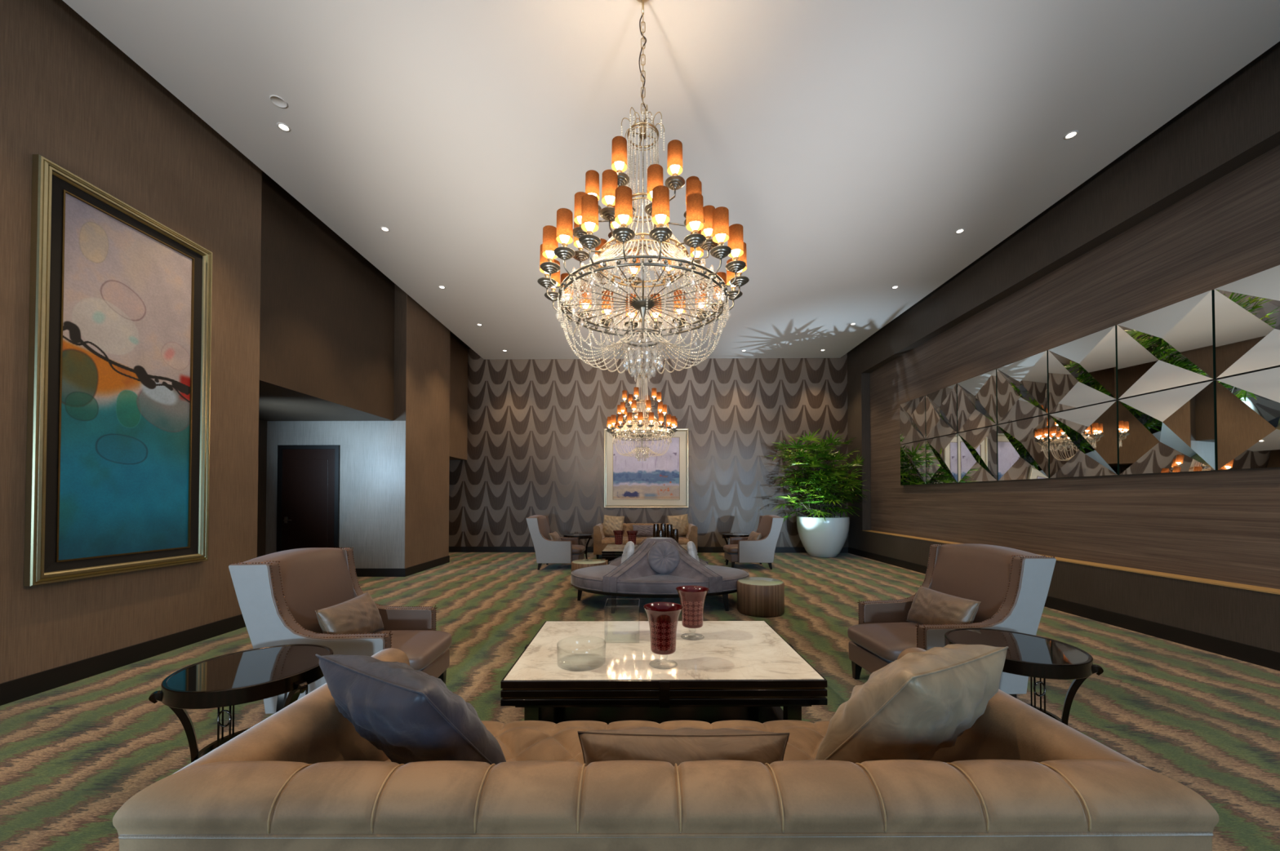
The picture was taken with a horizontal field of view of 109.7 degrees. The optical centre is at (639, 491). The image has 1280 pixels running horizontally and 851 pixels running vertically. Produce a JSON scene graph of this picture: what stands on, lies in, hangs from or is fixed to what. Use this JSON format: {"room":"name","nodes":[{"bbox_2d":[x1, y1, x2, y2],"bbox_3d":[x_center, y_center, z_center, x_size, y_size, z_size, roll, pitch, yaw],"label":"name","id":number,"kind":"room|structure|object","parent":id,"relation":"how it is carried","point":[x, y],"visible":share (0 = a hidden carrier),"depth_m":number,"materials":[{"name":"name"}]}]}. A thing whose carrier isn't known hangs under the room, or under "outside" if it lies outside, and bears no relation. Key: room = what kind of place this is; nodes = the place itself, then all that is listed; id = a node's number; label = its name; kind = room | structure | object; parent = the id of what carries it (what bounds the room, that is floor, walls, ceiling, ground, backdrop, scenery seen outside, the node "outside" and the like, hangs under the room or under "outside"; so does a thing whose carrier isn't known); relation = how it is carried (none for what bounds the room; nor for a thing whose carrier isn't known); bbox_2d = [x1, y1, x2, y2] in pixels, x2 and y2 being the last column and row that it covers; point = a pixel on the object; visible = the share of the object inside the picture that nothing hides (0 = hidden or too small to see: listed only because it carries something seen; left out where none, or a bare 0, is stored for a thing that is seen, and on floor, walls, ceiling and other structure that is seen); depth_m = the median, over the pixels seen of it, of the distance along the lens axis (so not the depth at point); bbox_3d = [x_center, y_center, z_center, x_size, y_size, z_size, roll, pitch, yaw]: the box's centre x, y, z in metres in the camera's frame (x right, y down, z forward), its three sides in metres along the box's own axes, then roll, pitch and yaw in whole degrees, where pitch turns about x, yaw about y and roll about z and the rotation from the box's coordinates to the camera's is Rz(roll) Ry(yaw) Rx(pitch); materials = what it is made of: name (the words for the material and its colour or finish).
{"room":"hotel lobby","nodes":[
{"label":"hotel lobby","id":0,"kind":"room"},
{"bbox_2d":[0,0,262,684],"bbox_3d":[-5.673,-1.216,0.597,2.640,5.250,9.000,0,-1,1],"label":"wall","id":1,"kind":"structure","parent":0,"point":[70,97],"depth_m":3.69,"materials":[{"name":"brown wood"}]},
{"bbox_2d":[23,154,212,586],"bbox_3d":[-4.275,-0.853,3.818,0.062,3.060,1.280,0,-1,1],"label":"framed painting","id":2,"kind":"object","parent":1,"relation":"attached to","point":[118,409],"visible":1,"depth_m":3.67,"materials":[{"name":"paint"}]},
{"bbox_2d":[0,614,245,706],"bbox_3d":[-4.344,1.336,0.540,0.018,0.145,9.000,0,-1,1],"label":"baseboard","id":3,"kind":"structure","parent":1,"relation":"attached to","point":[13,691],"depth_m":3.64,"materials":[{"name":"black wood"}]},
{"bbox_2d":[257,419,266,557],"bbox_3d":[-6.875,0.114,6.570,0.370,2.770,2.950,0,-1,1],"label":"wall","id":4,"kind":"structure","parent":0,"point":[262,453],"depth_m":7.96,"materials":[{"name":"brown wood"}]},
{"bbox_2d":[258,170,395,421],"bbox_3d":[-5.660,-2.511,6.593,2.500,2.480,2.950,0,-1,1],"label":"wall","id":5,"kind":"structure","parent":0,"point":[326,324],"depth_m":6.31,"materials":[{"name":"brown wood"}]},
{"bbox_2d":[449,330,470,348],"bbox_3d":[-0.746,-3.816,3.933,12.800,0.050,15.730,0,-1,1],"label":"trim","id":6,"kind":"structure","parent":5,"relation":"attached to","point":[451,332],"depth_m":10.99,"materials":[{"name":"black"}]},
{"bbox_2d":[265,421,405,568],"bbox_3d":[-5.531,0.136,8.086,2.715,2.770,0.120,0,-1,1],"label":"wall","id":7,"kind":"structure","parent":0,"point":[372,454],"depth_m":8.02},
{"bbox_2d":[276,445,340,552],"bbox_3d":[-5.900,0.353,8.006,1.100,2.335,0.085,0,-1,1],"label":"door","id":8,"kind":"structure","parent":7,"relation":"attached to","point":[308,490],"depth_m":8.02,"materials":[{"name":"brown wood"}]},
{"bbox_2d":[355,568,404,577],"bbox_3d":[-5.420,1.448,7.996,2.500,0.145,0.018,0,-1,1],"label":"baseboard","id":9,"kind":"structure","parent":7,"relation":"attached to","point":[360,572],"depth_m":7.98,"materials":[{"name":"black wood"}]},
{"bbox_2d":[393,284,406,421],"bbox_3d":[-4.331,-2.489,8.109,0.315,2.480,0.120,0,-1,1],"label":"wall pier","id":10,"kind":"object","parent":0,"point":[400,296],"visible":0.5,"depth_m":8.05,"materials":[{"name":"brown wood"}]},
{"bbox_2d":[404,293,449,568],"bbox_3d":[-4.237,-1.091,8.919,0.160,5.250,1.775,0,-1,1],"label":"wall","id":11,"kind":"structure","parent":0,"point":[428,340],"depth_m":8.81,"materials":[{"name":"brown wood"}]},
{"bbox_2d":[404,555,449,577],"bbox_3d":[-4.148,1.461,8.868,0.018,0.145,1.798,0,-1,1],"label":"baseboard","id":12,"kind":"structure","parent":11,"relation":"attached to","point":[411,571],"depth_m":8.71,"materials":[{"name":"black wood"}]},
{"bbox_2d":[448,333,467,460],"bbox_3d":[-5.553,-1.065,10.675,2.600,5.250,1.900,0,-1,1],"label":"wall","id":13,"kind":"structure","parent":0,"point":[458,352],"depth_m":11.06,"materials":[{"name":"brown wood"}]},
{"bbox_2d":[0,552,1279,850],"bbox_3d":[-0.746,1.508,3.853,12.800,0.100,15.730,0,-1,1],"label":"floor","id":14,"kind":"structure","parent":0,"point":[72,755],"depth_m":3.20,"materials":[{"name":"carpet"}]},
{"bbox_2d":[148,644,333,763],"bbox_3d":[-1.857,1.131,2.142,0.668,0.599,0.631,1,-1,-40],"label":"side table","id":15,"kind":"object","parent":14,"relation":"on","point":[249,676],"visible":0.64,"depth_m":2.03,"materials":[{"name":"black glass"}]},
{"bbox_2d":[228,547,452,714],"bbox_3d":[-1.886,0.922,3.059,1.056,1.049,0.858,0,-1,-2],"label":"armchair","id":16,"kind":"object","parent":14,"relation":"on","point":[279,594],"visible":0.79,"depth_m":2.83,"materials":[{"name":"beige leather"}]},
{"bbox_2d":[315,591,384,635],"bbox_3d":[-1.948,0.881,3.058,0.204,0.279,0.567,0,-1,-2],"label":"lumbar cushion","id":17,"kind":"object","parent":16,"relation":"on","point":[358,615],"visible":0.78,"depth_m":2.97,"materials":[{"name":"brown fabric"}]},
{"bbox_2d":[373,630,452,670],"bbox_3d":[-1.741,1.076,3.063,0.764,0.164,0.575,0,-1,-2],"label":"seat cushion","id":18,"kind":"object","parent":16,"relation":"on","point":[423,648],"depth_m":3.03,"materials":[{"name":"beige leather"}]},
{"bbox_2d":[525,515,585,570],"bbox_3d":[-1.648,1.012,9.059,1.056,1.049,0.858,0,-1,3],"label":"armchair","id":19,"kind":"object","parent":14,"relation":"on","point":[567,550],"visible":0.98,"depth_m":8.66,"materials":[{"name":"grey fabric"}]},
{"bbox_2d":[548,531,560,541],"bbox_3d":[-1.709,0.971,9.062,0.211,0.279,0.576,0,-1,7],"label":"lumbar cushion","id":20,"kind":"object","parent":19,"relation":"on","point":[552,536],"visible":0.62,"depth_m":8.89,"materials":[{"name":"brown fabric"}]},
{"bbox_2d":[572,544,585,554],"bbox_3d":[-1.502,1.166,9.049,0.764,0.164,0.575,0,-1,3],"label":"seat cushion","id":21,"kind":"object","parent":19,"relation":"on","point":[576,549],"depth_m":8.82,"materials":[{"name":"beige leather"}]},
{"bbox_2d":[563,533,592,559],"bbox_3d":[-1.360,1.246,9.740,0.655,0.599,0.618,1,-1,-38],"label":"side table","id":22,"kind":"object","parent":14,"relation":"on","point":[581,536],"visible":0.52,"depth_m":9.63,"materials":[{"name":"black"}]},
{"bbox_2d":[571,559,606,586],"bbox_3d":[-0.820,1.320,7.243,0.561,0.378,0.561,0,-1,-28],"label":"table","id":23,"kind":"object","parent":14,"relation":"on","point":[578,564],"visible":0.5,"depth_m":7.10,"materials":[{"name":"brown wood"}]},
{"bbox_2d":[601,544,687,564],"bbox_3d":[0.183,1.323,8.839,1.774,0.420,1.194,0,-1,1],"label":"coffee table","id":24,"kind":"object","parent":14,"relation":"on","point":[610,553],"visible":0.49,"depth_m":8.33,"materials":[{"name":"black paint"}]},
{"bbox_2d":[613,530,624,549],"bbox_3d":[-0.409,0.941,8.713,0.234,0.338,0.234,0,-1,1],"label":"vase","id":25,"kind":"object","parent":24,"relation":"on","point":[618,535],"visible":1,"depth_m":8.65,"materials":[{"name":"red glass"}]},
{"bbox_2d":[626,530,638,545],"bbox_3d":[-0.150,0.940,8.650,0.234,0.338,0.234,0,-1,1],"label":"vase","id":26,"kind":"object","parent":24,"relation":"on","point":[632,535],"visible":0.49,"depth_m":8.58,"materials":[{"name":"red glass"}]},
{"bbox_2d":[653,524,658,537],"bbox_3d":[0.311,0.875,8.704,0.124,0.470,0.124,0,-1,1],"label":"vase","id":27,"kind":"object","parent":24,"relation":"on","point":[655,526],"visible":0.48,"depth_m":8.65,"materials":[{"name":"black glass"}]},
{"bbox_2d":[657,530,663,537],"bbox_3d":[0.394,0.928,8.542,0.124,0.360,0.124,0,-1,1],"label":"vase","id":28,"kind":"object","parent":24,"relation":"on","point":[660,533],"visible":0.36,"depth_m":8.49,"materials":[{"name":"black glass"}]},
{"bbox_2d":[660,524,666,537],"bbox_3d":[0.458,0.877,8.842,0.124,0.470,0.124,0,-1,1],"label":"vase","id":29,"kind":"object","parent":24,"relation":"on","point":[663,526],"visible":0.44,"depth_m":8.79,"materials":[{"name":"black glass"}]},
{"bbox_2d":[666,524,672,537],"bbox_3d":[0.577,0.881,8.751,0.124,0.460,0.124,0,-1,1],"label":"vase","id":30,"kind":"object","parent":24,"relation":"on","point":[669,527],"visible":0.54,"depth_m":8.70,"materials":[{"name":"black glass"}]},
{"bbox_2d":[671,528,678,543],"bbox_3d":[0.674,0.919,8.599,0.124,0.380,0.124,0,-1,1],"label":"vase","id":31,"kind":"object","parent":24,"relation":"on","point":[675,531],"visible":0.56,"depth_m":8.55,"materials":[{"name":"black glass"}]},
{"bbox_2d":[593,523,697,559],"bbox_3d":[0.128,1.175,10.669,2.376,0.771,1.037,0,-1,1],"label":"sofa","id":32,"kind":"object","parent":14,"relation":"on","point":[600,541],"visible":0.35,"depth_m":10.27,"materials":[{"name":"beige fabric"}]},
{"bbox_2d":[602,515,624,536],"bbox_3d":[-0.650,0.842,10.799,0.534,0.531,0.250,0,-1,18],"label":"throw pillow","id":33,"kind":"object","parent":32,"relation":"on","point":[611,523],"visible":0.81,"depth_m":10.73,"materials":[{"name":"beige fabric"}]},
{"bbox_2d":[632,524,653,536],"bbox_3d":[0.100,0.953,10.827,0.563,0.274,0.171,0,-1,0],"label":"lumbar cushion","id":34,"kind":"object","parent":32,"relation":"on","point":[643,531],"visible":0.79,"depth_m":10.77,"materials":[{"name":"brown fabric"}]},
{"bbox_2d":[666,514,688,535],"bbox_3d":[0.929,0.822,10.778,0.549,0.539,0.245,0,-1,-16],"label":"throw pillow","id":35,"kind":"object","parent":32,"relation":"on","point":[680,522],"visible":0.71,"depth_m":10.72,"materials":[{"name":"beige fabric"}]},
{"bbox_2d":[570,537,749,613],"bbox_3d":[0.265,1.064,6.082,2.412,0.855,1.598,0,-1,1],"label":"settee","id":36,"kind":"object","parent":14,"relation":"on","point":[634,578],"visible":0.85,"depth_m":5.54,"materials":[{"name":"grey fabric"}]},
{"bbox_2d":[621,541,635,564],"bbox_3d":[-0.165,0.882,6.120,0.177,0.396,0.407,0,-1,-15],"label":"round cushion","id":37,"kind":"object","parent":36,"relation":"on","point":[629,548],"visible":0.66,"depth_m":6.01,"materials":[{"name":"beige fabric"}]},
{"bbox_2d":[648,542,679,573],"bbox_3d":[0.304,0.846,5.724,0.408,0.396,0.176,0,-1,-2],"label":"round cushion","id":38,"kind":"object","parent":36,"relation":"on","point":[664,557],"visible":1,"depth_m":5.68,"materials":[{"name":"grey fabric"}]},
{"bbox_2d":[686,541,699,562],"bbox_3d":[0.725,0.882,6.128,0.174,0.396,0.408,0,-1,8],"label":"round cushion","id":39,"kind":"object","parent":36,"relation":"on","point":[691,549],"visible":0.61,"depth_m":5.99,"materials":[{"name":"beige fabric"}]},
{"bbox_2d":[500,621,827,724],"bbox_3d":[0.127,1.235,3.000,1.774,0.420,1.194,0,-1,0],"label":"coffee table","id":40,"kind":"object","parent":14,"relation":"on","point":[736,670],"visible":0.91,"depth_m":2.61,"materials":[{"name":"stone"}]},
{"bbox_2d":[556,640,605,671],"bbox_3d":[-0.348,0.962,2.681,0.288,0.116,0.288,0,-1,1],"label":"glass bowl","id":41,"kind":"object","parent":40,"relation":"on","point":[576,669],"visible":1,"depth_m":2.58,"materials":[{"name":"clear glass"}]},
{"bbox_2d":[604,599,639,642],"bbox_3d":[-0.121,0.904,3.154,0.236,0.245,0.236,0,-1,1],"label":"vase","id":42,"kind":"object","parent":40,"relation":"on","point":[606,607],"visible":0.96,"depth_m":3.13,"materials":[{"name":"clear glass"}]},
{"bbox_2d":[541,706,782,724],"bbox_3d":[0.127,1.403,2.998,1.550,0.025,0.970,0,-1,0],"label":"shelf","id":43,"kind":"object","parent":40,"relation":"attached to","point":[710,715],"depth_m":2.80,"materials":[{"name":"black paint"}]},
{"bbox_2d":[643,602,683,670],"bbox_3d":[0.137,0.850,2.651,0.234,0.338,0.234,0,-1,1],"label":"vase","id":44,"kind":"object","parent":40,"relation":"on","point":[663,617],"visible":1,"depth_m":2.58,"materials":[{"name":"red glass"}]},
{"bbox_2d":[675,586,709,640],"bbox_3d":[0.369,0.858,3.173,0.234,0.338,0.234,0,-1,-11],"label":"vase","id":45,"kind":"object","parent":40,"relation":"on","point":[692,598],"visible":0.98,"depth_m":3.11,"materials":[{"name":"red glass"}]},
{"bbox_2d":[112,648,1218,850],"bbox_3d":[0.059,1.037,1.480,2.376,0.771,1.037,0,-1,0],"label":"sofa","id":46,"kind":"object","parent":14,"relation":"on","point":[303,778],"visible":0.8,"depth_m":0.99,"materials":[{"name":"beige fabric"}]},
{"bbox_2d":[315,654,506,764],"bbox_3d":[-0.703,0.731,1.425,0.553,0.435,0.372,-1,-1,31],"label":"throw pillow","id":47,"kind":"object","parent":46,"relation":"on","point":[409,715],"visible":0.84,"depth_m":1.27,"materials":[{"name":"fabric"}]},
{"bbox_2d":[577,727,790,766],"bbox_3d":[0.129,0.855,1.356,0.633,0.273,0.231,0,-1,-3],"label":"lumbar cushion","id":48,"kind":"object","parent":46,"relation":"on","point":[677,746],"visible":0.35,"depth_m":1.31,"materials":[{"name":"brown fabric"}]},
{"bbox_2d":[814,644,1008,764],"bbox_3d":[0.850,0.701,1.434,0.504,0.440,0.390,0,-1,-28],"label":"throw pillow","id":49,"kind":"object","parent":46,"relation":"on","point":[917,705],"visible":0.91,"depth_m":1.29,"materials":[{"name":"beige fabric"}]},
{"bbox_2d":[722,533,750,562],"bbox_3d":[2.132,1.248,9.892,0.655,0.599,0.618,-1,-1,40],"label":"side table","id":50,"kind":"object","parent":14,"relation":"on","point":[727,535],"visible":0.43,"depth_m":9.78,"materials":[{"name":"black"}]},
{"bbox_2d":[723,515,783,569],"bbox_3d":[2.251,1.013,9.139,1.056,1.049,0.858,0,-1,-2],"label":"armchair","id":51,"kind":"object","parent":14,"relation":"on","point":[740,549],"visible":0.98,"depth_m":8.74,"materials":[{"name":"grey fabric"}]},
{"bbox_2d":[723,544,737,554],"bbox_3d":[2.105,1.167,9.131,0.764,0.164,0.575,0,-1,-2],"label":"seat cushion","id":52,"kind":"object","parent":51,"relation":"on","point":[730,548],"depth_m":8.92,"materials":[{"name":"beige leather"}]},
{"bbox_2d":[747,531,761,540],"bbox_3d":[2.312,0.972,9.142,0.203,0.279,0.567,0,-1,-2],"label":"lumbar cushion","id":53,"kind":"object","parent":51,"relation":"on","point":[753,535],"visible":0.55,"depth_m":8.97,"materials":[{"name":"brown fabric"}]},
{"bbox_2d":[737,577,784,617],"bbox_3d":[1.477,1.294,5.531,0.561,0.378,0.561,0,-1,1],"label":"table","id":54,"kind":"object","parent":14,"relation":"on","point":[757,597],"visible":0.98,"depth_m":5.30,"materials":[{"name":"brown wood"}]},
{"bbox_2d":[762,428,871,557],"bbox_3d":[4.097,0.068,10.613,2.301,2.983,1.663,0,-1,1],"label":"potted palm","id":55,"kind":"object","parent":14,"relation":"on","point":[820,535],"visible":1,"depth_m":10.42,"materials":[{"name":"plant"}]},
{"bbox_2d":[796,515,849,557],"bbox_3d":[4.370,1.089,10.785,1.176,0.945,1.176,0,-1,1],"label":"planter","id":56,"kind":"object","parent":14,"relation":"on","point":[820,538],"depth_m":10.37,"materials":[{"name":"white ceramic"}]},
{"bbox_2d":[847,543,1056,698],"bbox_3d":[2.131,0.925,3.284,1.056,1.049,0.858,0,-1,-5],"label":"armchair","id":57,"kind":"object","parent":14,"relation":"on","point":[1011,586],"visible":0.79,"depth_m":3.11,"materials":[{"name":"beige leather"}]},
{"bbox_2d":[847,622,919,662],"bbox_3d":[1.986,1.079,3.269,0.764,0.164,0.575,0,-1,-5],"label":"seat cushion","id":58,"kind":"object","parent":57,"relation":"on","point":[884,642],"depth_m":3.19,"materials":[{"name":"beige leather"}]},
{"bbox_2d":[906,585,981,625],"bbox_3d":[2.192,0.884,3.290,0.204,0.279,0.570,0,-1,-4],"label":"lumbar cushion","id":59,"kind":"object","parent":57,"relation":"on","point":[929,606],"visible":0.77,"depth_m":3.21,"materials":[{"name":"brown fabric"}]},
{"bbox_2d":[944,628,1103,725],"bbox_3d":[2.049,1.136,2.443,0.668,0.599,0.631,-1,-1,39],"label":"side table","id":60,"kind":"object","parent":14,"relation":"on","point":[1033,656],"visible":0.54,"depth_m":2.31,"materials":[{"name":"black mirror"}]},
{"bbox_2d":[448,348,848,547],"bbox_3d":[-0.639,-1.050,11.657,12.800,5.250,0.200,0,-1,1],"label":"wall","id":61,"kind":"structure","parent":0,"point":[535,432],"depth_m":11.56,"materials":[{"name":"paper"}]},
{"bbox_2d":[604,428,688,508],"bbox_3d":[0.159,-0.578,11.507,2.160,2.024,0.060,0,-1,1],"label":"framed painting","id":62,"kind":"object","parent":61,"relation":"attached to","point":[662,482],"visible":0.89,"depth_m":11.52,"materials":[{"name":"multicoloured paint"}]},
{"bbox_2d":[613,437,679,499],"bbox_3d":[0.160,-0.572,11.527,1.710,1.604,0.001,0,-1,1],"label":"print","id":63,"kind":"object","parent":62,"relation":"attached to","point":[655,477],"depth_m":11.53},
{"bbox_2d":[448,546,848,553],"bbox_3d":[-0.634,1.500,11.510,11.812,0.145,0.018,0,-1,1],"label":"baseboard","id":64,"kind":"structure","parent":61,"relation":"attached to","point":[451,549],"depth_m":11.53,"materials":[{"name":"black wood"}]},
{"bbox_2d":[62,0,1279,359],"bbox_3d":[0.435,-3.530,3.813,9.145,0.030,15.530,0,-1,1],"label":"ceiling","id":65,"kind":"structure","parent":0,"point":[850,143],"depth_m":4.20,"materials":[{"name":"paint"}]},
{"bbox_2d":[269,94,287,107],"bbox_3d":[-3.255,-3.507,4.059,0.128,0.008,0.128,0,-1,1],"label":"recessed light","id":66,"kind":"object","parent":65,"relation":"attached to","point":[277,100],"visible":1,"depth_m":4.06,"materials":[{"name":"paint"}]},
{"bbox_2d":[276,122,290,131],"bbox_3d":[-3.431,-3.504,4.341,0.108,0.006,0.108,0,-1,1],"label":"recessed light","id":67,"kind":"object","parent":65,"relation":"in","point":[283,126],"visible":1,"depth_m":4.34,"materials":[{"name":"paint"}]},
{"bbox_2d":[380,226,389,231],"bbox_3d":[-3.388,-3.479,5.990,0.108,0.006,0.108,0,-1,1],"label":"recessed light","id":68,"kind":"object","parent":65,"relation":"in","point":[384,228],"visible":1,"depth_m":5.98,"materials":[{"name":"paint"}]},
{"bbox_2d":[606,318,677,460],"bbox_3d":[0.040,-2.015,9.032,1.422,2.843,1.422,0,-1,12],"label":"chandelier","id":69,"kind":"object","parent":65,"relation":"hanging from","point":[621,409],"visible":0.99,"depth_m":8.81,"materials":[{"name":"grey metal"}]},
{"bbox_2d":[615,420,667,438],"bbox_3d":[0.040,-1.251,9.020,1.129,0.238,1.129,0,-1,-6],"label":"strands","id":70,"kind":"object","parent":69,"relation":"hanging from","point":[618,426],"depth_m":8.82,"materials":[{"name":"clear glass"}]},
{"bbox_2d":[537,0,749,378],"bbox_3d":[0.021,-2.159,3.148,1.422,2.733,1.422,0,-1,-17],"label":"chandelier","id":71,"kind":"object","parent":65,"relation":"hanging from","point":[708,221],"visible":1,"depth_m":2.90,"materials":[{"name":"clear glass"}]},
{"bbox_2d":[562,240,724,329],"bbox_3d":[0.021,-1.449,3.137,1.129,0.238,1.129,0,-1,1],"label":"strands","id":72,"kind":"object","parent":71,"relation":"hanging from","point":[718,252],"depth_m":3.15,"materials":[{"name":"clear glass"}]},
{"bbox_2d":[955,228,964,233],"bbox_3d":[4.283,-3.479,6.034,0.108,0.006,0.108,0,-1,1],"label":"recessed light","id":73,"kind":"object","parent":65,"relation":"in","point":[959,231],"visible":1,"depth_m":6.03,"materials":[{"name":"paint"}]},
{"bbox_2d":[1063,130,1078,139],"bbox_3d":[4.241,-3.503,4.435,0.108,0.006,0.108,0,-1,1],"label":"recessed light","id":74,"kind":"object","parent":65,"relation":"in","point":[1070,135],"visible":1,"depth_m":4.43,"materials":[{"name":"paint"}]},
{"bbox_2d":[847,41,1279,653],"bbox_3d":[5.332,-1.169,3.709,0.300,5.250,15.530,0,-1,1],"label":"wall","id":75,"kind":"structure","parent":0,"point":[1236,122],"depth_m":4.91,"materials":[{"name":"brown wood"}]},
{"bbox_2d":[848,547,1279,671],"bbox_3d":[5.173,1.383,3.673,0.018,0.145,15.530,0,-1,1],"label":"baseboard","id":76,"kind":"structure","parent":75,"relation":"attached to","point":[1264,658],"depth_m":4.50,"materials":[{"name":"black wood"}]},
{"bbox_2d":[862,530,1279,595],"bbox_3d":[5.279,0.834,3.705,0.206,0.013,13.980,0,-1,1],"label":"trim","id":77,"kind":"structure","parent":75,"relation":"attached to","point":[1268,590],"depth_m":4.61,"materials":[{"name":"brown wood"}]},
{"bbox_2d":[869,145,1279,589],"bbox_3d":[5.442,-1.037,3.731,0.120,3.755,13.980,0,-1,1],"label":"wall","id":78,"kind":"structure","parent":0,"point":[1224,526],"depth_m":5.13,"materials":[{"name":"brown wood"}]},
{"bbox_2d":[899,395,927,444],"bbox_3d":[5.398,-1.388,8.945,0.112,0.834,0.845,0,-1,1],"label":"tile","id":79,"kind":"structure","parent":78,"relation":"attached to","point":[912,413],"depth_m":8.89,"materials":[{"name":"silver glass"}]},
{"bbox_2d":[900,440,927,485],"bbox_3d":[5.401,-0.538,8.933,0.106,0.834,0.845,0,-1,1],"label":"tile","id":80,"kind":"structure","parent":78,"relation":"attached to","point":[913,455],"depth_m":8.87,"materials":[{"name":"silver glass"}]},
{"bbox_2d":[925,383,959,439],"bbox_3d":[5.386,-1.401,8.081,0.112,0.834,0.845,0,-1,1],"label":"tile","id":81,"kind":"structure","parent":78,"relation":"attached to","point":[941,406],"depth_m":8.02,"materials":[{"name":"silver glass"}]},
{"bbox_2d":[925,433,960,484],"bbox_3d":[5.388,-0.551,8.068,0.108,0.834,0.845,0,-1,1],"label":"tile","id":82,"kind":"structure","parent":78,"relation":"attached to","point":[942,452],"depth_m":8.00,"materials":[{"name":"silver glass"}]},
{"bbox_2d":[957,369,998,432],"bbox_3d":[5.375,-1.414,7.216,0.110,0.834,0.845,0,-1,1],"label":"tile","id":83,"kind":"structure","parent":78,"relation":"attached to","point":[977,397],"depth_m":7.15,"materials":[{"name":"silver glass"}]},
{"bbox_2d":[957,425,998,482],"bbox_3d":[5.374,-0.564,7.203,0.112,0.834,0.845,0,-1,1],"label":"tile","id":84,"kind":"structure","parent":78,"relation":"attached to","point":[978,454],"depth_m":7.14,"materials":[{"name":"silver glass"}]},
{"bbox_2d":[996,351,1049,424],"bbox_3d":[5.362,-1.427,6.351,0.113,0.834,0.845,0,-1,1],"label":"tile","id":85,"kind":"structure","parent":78,"relation":"attached to","point":[1023,385],"depth_m":6.28,"materials":[{"name":"silver glass"}]},
{"bbox_2d":[997,414,1049,480],"bbox_3d":[5.367,-0.577,6.338,0.102,0.834,0.845,0,-1,1],"label":"tile","id":86,"kind":"structure","parent":78,"relation":"attached to","point":[1023,446],"depth_m":6.27,"materials":[{"name":"silver glass"}]},
{"bbox_2d":[1048,400,1119,478],"bbox_3d":[5.353,-0.590,5.473,0.106,0.834,0.845,0,-1,1],"label":"tile","id":87,"kind":"structure","parent":78,"relation":"attached to","point":[1084,442],"depth_m":5.40,"materials":[{"name":"silver glass"}]},
{"bbox_2d":[1048,325,1120,413],"bbox_3d":[5.349,-1.440,5.486,0.114,0.834,0.845,0,-1,1],"label":"tile","id":88,"kind":"structure","parent":78,"relation":"attached to","point":[1082,372],"depth_m":5.41,"materials":[{"name":"silver glass"}]},
{"bbox_2d":[1116,289,1218,399],"bbox_3d":[5.341,-1.453,4.621,0.107,0.834,0.845,0,-1,1],"label":"mirror panel","id":89,"kind":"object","parent":78,"relation":"attached to","point":[1173,346],"depth_m":4.54,"materials":[{"name":"silver glass"}]},
{"bbox_2d":[1118,381,1217,475],"bbox_3d":[5.335,-0.603,4.609,0.118,0.834,0.845,0,-1,1],"label":"mirror panel","id":90,"kind":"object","parent":78,"relation":"attached to","point":[1175,430],"depth_m":4.53,"materials":[{"name":"silver glass"}]},
{"bbox_2d":[1214,265,1279,378],"bbox_3d":[5.324,-1.466,3.756,0.116,0.834,0.845,0,-1,1],"label":"mirror panel","id":91,"kind":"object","parent":78,"relation":"attached to","point":[1247,309],"depth_m":3.96,"materials":[{"name":"silver glass"}]},
{"bbox_2d":[1216,367,1279,470],"bbox_3d":[5.325,-0.616,3.744,0.115,0.834,0.845,0,-1,1],"label":"tile","id":92,"kind":"structure","parent":78,"relation":"attached to","point":[1248,405],"depth_m":3.95,"materials":[{"name":"silver glass"}]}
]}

